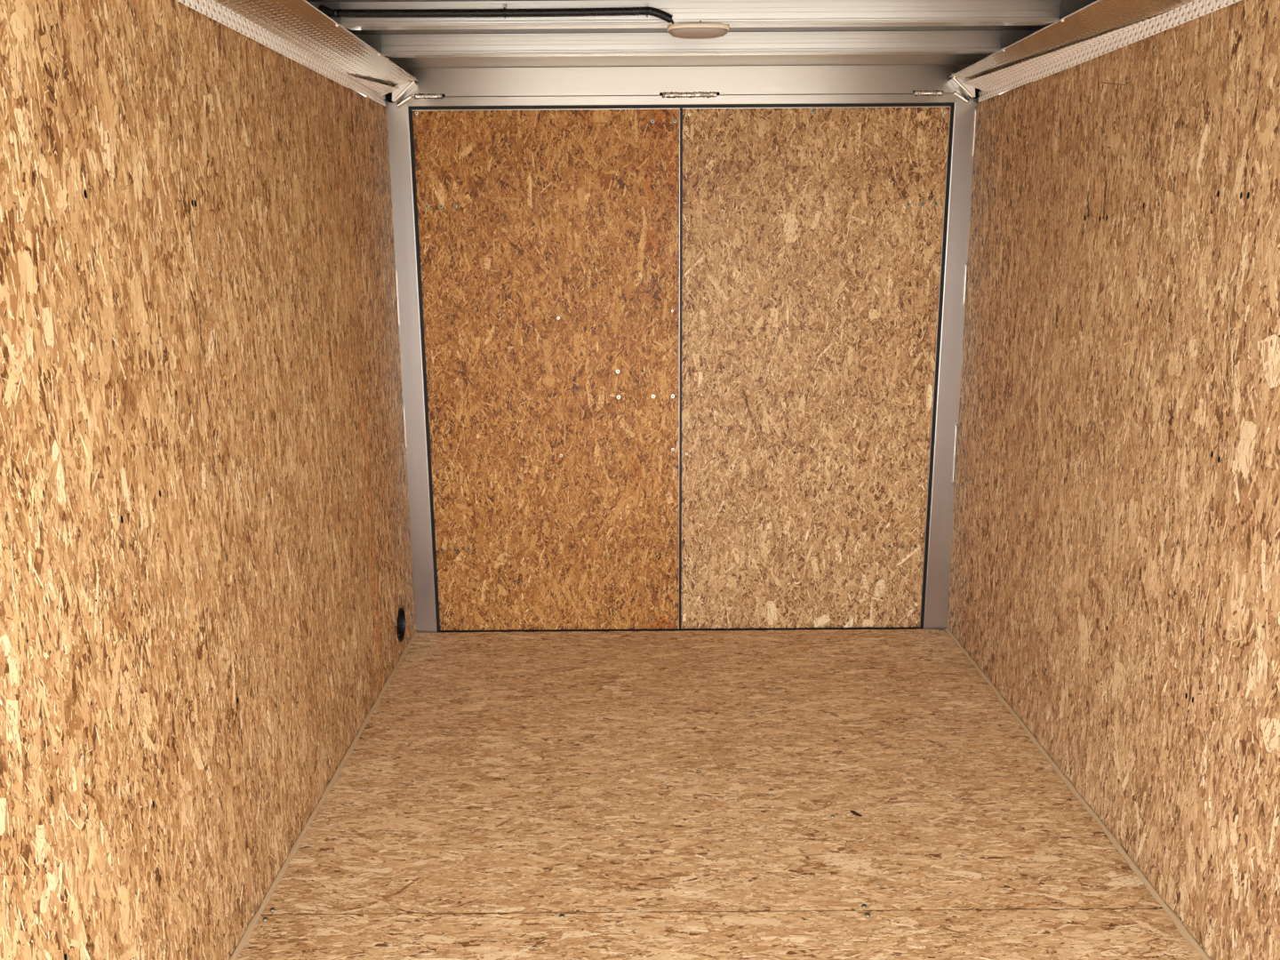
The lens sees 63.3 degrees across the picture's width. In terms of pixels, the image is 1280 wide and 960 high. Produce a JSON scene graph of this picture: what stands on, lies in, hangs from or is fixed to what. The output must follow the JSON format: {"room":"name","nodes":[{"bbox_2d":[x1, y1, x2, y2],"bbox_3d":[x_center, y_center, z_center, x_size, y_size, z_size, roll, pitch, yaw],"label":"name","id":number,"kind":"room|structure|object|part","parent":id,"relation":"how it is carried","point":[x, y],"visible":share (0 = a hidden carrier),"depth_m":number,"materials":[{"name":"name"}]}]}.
{"room":"cargo space","nodes":[
{"label":"cargo space","id":0,"kind":"room"},
{"bbox_2d":[0,0,415,959],"bbox_3d":[-0.894,-0.052,2.287,0.108,2.160,3.040,0,13,0],"label":"wall","id":1,"kind":"structure","parent":0,"point":[206,564],"depth_m":1.89,"materials":[{"name":"brown wood"}]},
{"bbox_3d":[-0.849,0.190,1.448,0.020,1.872,1.294,0,13,0],"label":"wall panel","id":2,"kind":"part","parent":1,"relation":"part of","materials":[{"name":"brown wood"}]},
{"bbox_3d":[-0.851,-0.091,2.643,0.020,1.872,1.159,0,13,0],"label":"wall panel","id":3,"kind":"part","parent":1,"relation":"part of","materials":[{"name":"brown wood"}]},
{"bbox_2d":[176,0,418,105],"bbox_3d":[-0.784,-0.956,2.070,0.124,0.080,2.830,0,13,0],"label":"cove","id":4,"kind":"object","parent":1,"relation":"attached to","point":[296,29],"visible":0.99,"depth_m":2.51,"materials":[{"name":"beige"}]},
{"bbox_3d":[-0.784,-0.966,2.045,0.119,0.044,2.785,0,13,0],"label":"cove panel","id":5,"kind":"part","parent":4,"relation":"part of","materials":[{"name":"beige"}]},
{"bbox_3d":[-0.852,-0.281,3.453,0.020,1.872,0.504,0,13,0],"label":"wall panel","id":6,"kind":"part","parent":1,"relation":"part of","materials":[{"name":"brown wood"}]},
{"bbox_2d":[348,75,415,107],"bbox_3d":[-0.785,-1.234,3.227,0.127,0.089,0.510,0,13,0],"label":"corner gusset","id":7,"kind":"object","parent":1,"relation":"attached to","point":[399,91],"visible":1,"depth_m":3.40,"materials":[{"name":"white metal"}]},
{"bbox_3d":[-0.774,-1.281,3.406,0.082,0.080,0.007,0,13,0],"label":"gusset plate","id":8,"kind":"part","parent":7,"relation":"part of","materials":[{"name":"white metal"}]},
{"bbox_2d":[396,607,405,641],"bbox_3d":[-0.870,0.510,3.667,0.059,0.120,0.120,0,13,0],"label":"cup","id":9,"kind":"object","parent":1,"relation":"attached to","point":[401,619],"visible":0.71,"depth_m":3.71,"materials":[{"name":"black rubber"}]},
{"bbox_2d":[367,51,999,632],"bbox_3d":[0.149,-0.331,3.488,2.120,2.060,0.518,0,13,0],"label":"door frame","id":10,"kind":"structure","parent":1,"relation":"attached to","point":[832,80],"depth_m":3.49,"materials":[{"name":"silver metal"}]},
{"bbox_3d":[-0.841,-0.392,3.712,0.139,2.030,0.050,0,13,0],"label":"post","id":11,"kind":"part","parent":10,"relation":"part of","materials":[{"name":"silver metal"}]},
{"bbox_2d":[412,108,679,630],"bbox_3d":[-0.310,-0.344,3.713,0.900,1.860,0.023,0,13,0],"label":"door","id":12,"kind":"structure","parent":10,"relation":"in","point":[549,239],"depth_m":3.69,"materials":[{"name":"brown wood"}]},
{"bbox_3d":[0.152,0.580,3.940,1.833,0.080,0.054,0,13,0],"label":"sill","id":13,"kind":"part","parent":10,"relation":"part of","materials":[{"name":"black metal"}]},
{"bbox_2d":[680,106,950,628],"bbox_3d":[0.600,-0.350,3.714,0.901,1.860,0.023,0,13,0],"label":"door","id":14,"kind":"structure","parent":10,"relation":"in","point":[812,237],"depth_m":3.69,"materials":[{"name":"brown wood"}]},
{"bbox_3d":[1.135,-0.405,3.712,0.147,2.030,0.050,0,13,0],"label":"post","id":15,"kind":"part","parent":10,"relation":"part of","materials":[{"name":"silver metal"}]},
{"bbox_2d":[305,0,1054,34],"bbox_3d":[0.144,-1.067,2.051,2.150,0.030,3.040,0,13,0],"label":"ceiling","id":16,"kind":"structure","parent":0,"point":[918,28],"depth_m":2.87,"materials":[{"name":"grey metal"}]},
{"bbox_2d":[354,30,1038,57],"bbox_3d":[0.143,-1.234,2.952,1.980,0.054,0.102,0,13,0],"label":"roof beam","id":17,"kind":"structure","parent":16,"relation":"attached to","point":[959,42],"depth_m":2.91,"materials":[{"name":"silver metal"}]},
{"bbox_2d":[308,0,1096,30],"bbox_3d":[0.144,-1.140,2.550,1.980,0.054,0.102,0,13,0],"label":"roof beam","id":18,"kind":"structure","parent":16,"relation":"attached to","point":[736,13],"depth_m":2.50,"materials":[{"name":"silver metal"}]},
{"bbox_2d":[318,3,674,23],"bbox_3d":[-0.346,-1.120,2.498,0.857,0.050,0.039,0,13,0],"label":"cable conduit","id":19,"kind":"object","parent":18,"relation":"attached to","point":[504,12],"visible":0.98,"depth_m":2.48,"materials":[{"name":"black plastic"}]},
{"bbox_2d":[667,20,729,39],"bbox_3d":[0.143,-1.100,2.544,0.152,0.032,0.090,0,13,0],"label":"dome light","id":20,"kind":"object","parent":18,"relation":"attached to","point":[702,30],"visible":1,"depth_m":2.51,"materials":[{"name":"beige plastic"}]},
{"bbox_2d":[235,628,1203,959],"bbox_3d":[0.158,0.922,2.517,2.100,0.064,3.040,0,13,0],"label":"floor","id":21,"kind":"structure","parent":0,"point":[691,795],"depth_m":2.64,"materials":[{"name":"brown wood"}]},
{"bbox_2d":[229,631,417,959],"bbox_3d":[-0.834,0.892,2.514,0.015,0.016,2.850,0,13,0],"label":"bead","id":22,"kind":"object","parent":21,"relation":"on","point":[244,940],"visible":1,"depth_m":2.64,"materials":[{"name":"brown wood"}]},
{"bbox_3d":[0.160,1.101,1.657,2.000,0.013,1.284,0,13,0],"label":"panel","id":23,"kind":"part","parent":21,"relation":"part of","materials":[{"name":"brown wood"}]},
{"bbox_2d":[849,809,862,816],"bbox_3d":[0.550,0.853,2.660,0.010,0.004,0.038,-12,17,-40],"label":"wood splinter","id":24,"kind":"object","parent":21,"relation":"on","point":[854,812],"visible":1,"depth_m":2.66,"materials":[{"name":"brown"}]},
{"bbox_2d":[944,626,1211,959],"bbox_3d":[1.150,0.879,2.514,0.015,0.016,2.850,0,13,0],"label":"bead","id":25,"kind":"object","parent":21,"relation":"on","point":[1174,917],"visible":1,"depth_m":2.62,"materials":[{"name":"brown"}]},
{"bbox_2d":[946,0,1279,959],"bbox_3d":[1.194,-0.067,2.287,0.114,2.160,3.040,0,13,0],"label":"wall","id":26,"kind":"structure","parent":0,"point":[1115,574],"depth_m":2.36,"materials":[{"name":"brown wood"}]},
{"bbox_3d":[1.149,-0.295,3.453,0.026,1.872,0.504,0,13,0],"label":"wall panel","id":27,"kind":"part","parent":26,"relation":"part of","materials":[{"name":"brown wood"}]},
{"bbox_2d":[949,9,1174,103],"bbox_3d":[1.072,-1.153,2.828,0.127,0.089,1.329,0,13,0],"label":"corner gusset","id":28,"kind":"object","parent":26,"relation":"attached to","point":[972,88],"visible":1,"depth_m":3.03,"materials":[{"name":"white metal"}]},
{"bbox_3d":[1.060,-1.294,3.406,0.082,0.080,0.007,0,13,0],"label":"gusset plate","id":29,"kind":"part","parent":28,"relation":"part of","materials":[{"name":"white metal"}]},
{"bbox_2d":[949,0,1241,102],"bbox_3d":[1.072,-0.969,2.070,0.118,0.080,2.830,0,13,0],"label":"cove","id":30,"kind":"object","parent":26,"relation":"attached to","point":[1100,17],"visible":0.98,"depth_m":2.50,"materials":[{"name":"beige"}]},
{"bbox_3d":[1.072,-0.979,2.045,0.113,0.044,2.785,0,13,0],"label":"cove panel","id":31,"kind":"part","parent":30,"relation":"part of","materials":[{"name":"beige"}]},
{"bbox_3d":[1.152,0.176,1.448,0.026,1.872,1.294,0,13,0],"label":"wall panel","id":32,"kind":"part","parent":26,"relation":"part of","materials":[{"name":"brown wood"}]}
]}

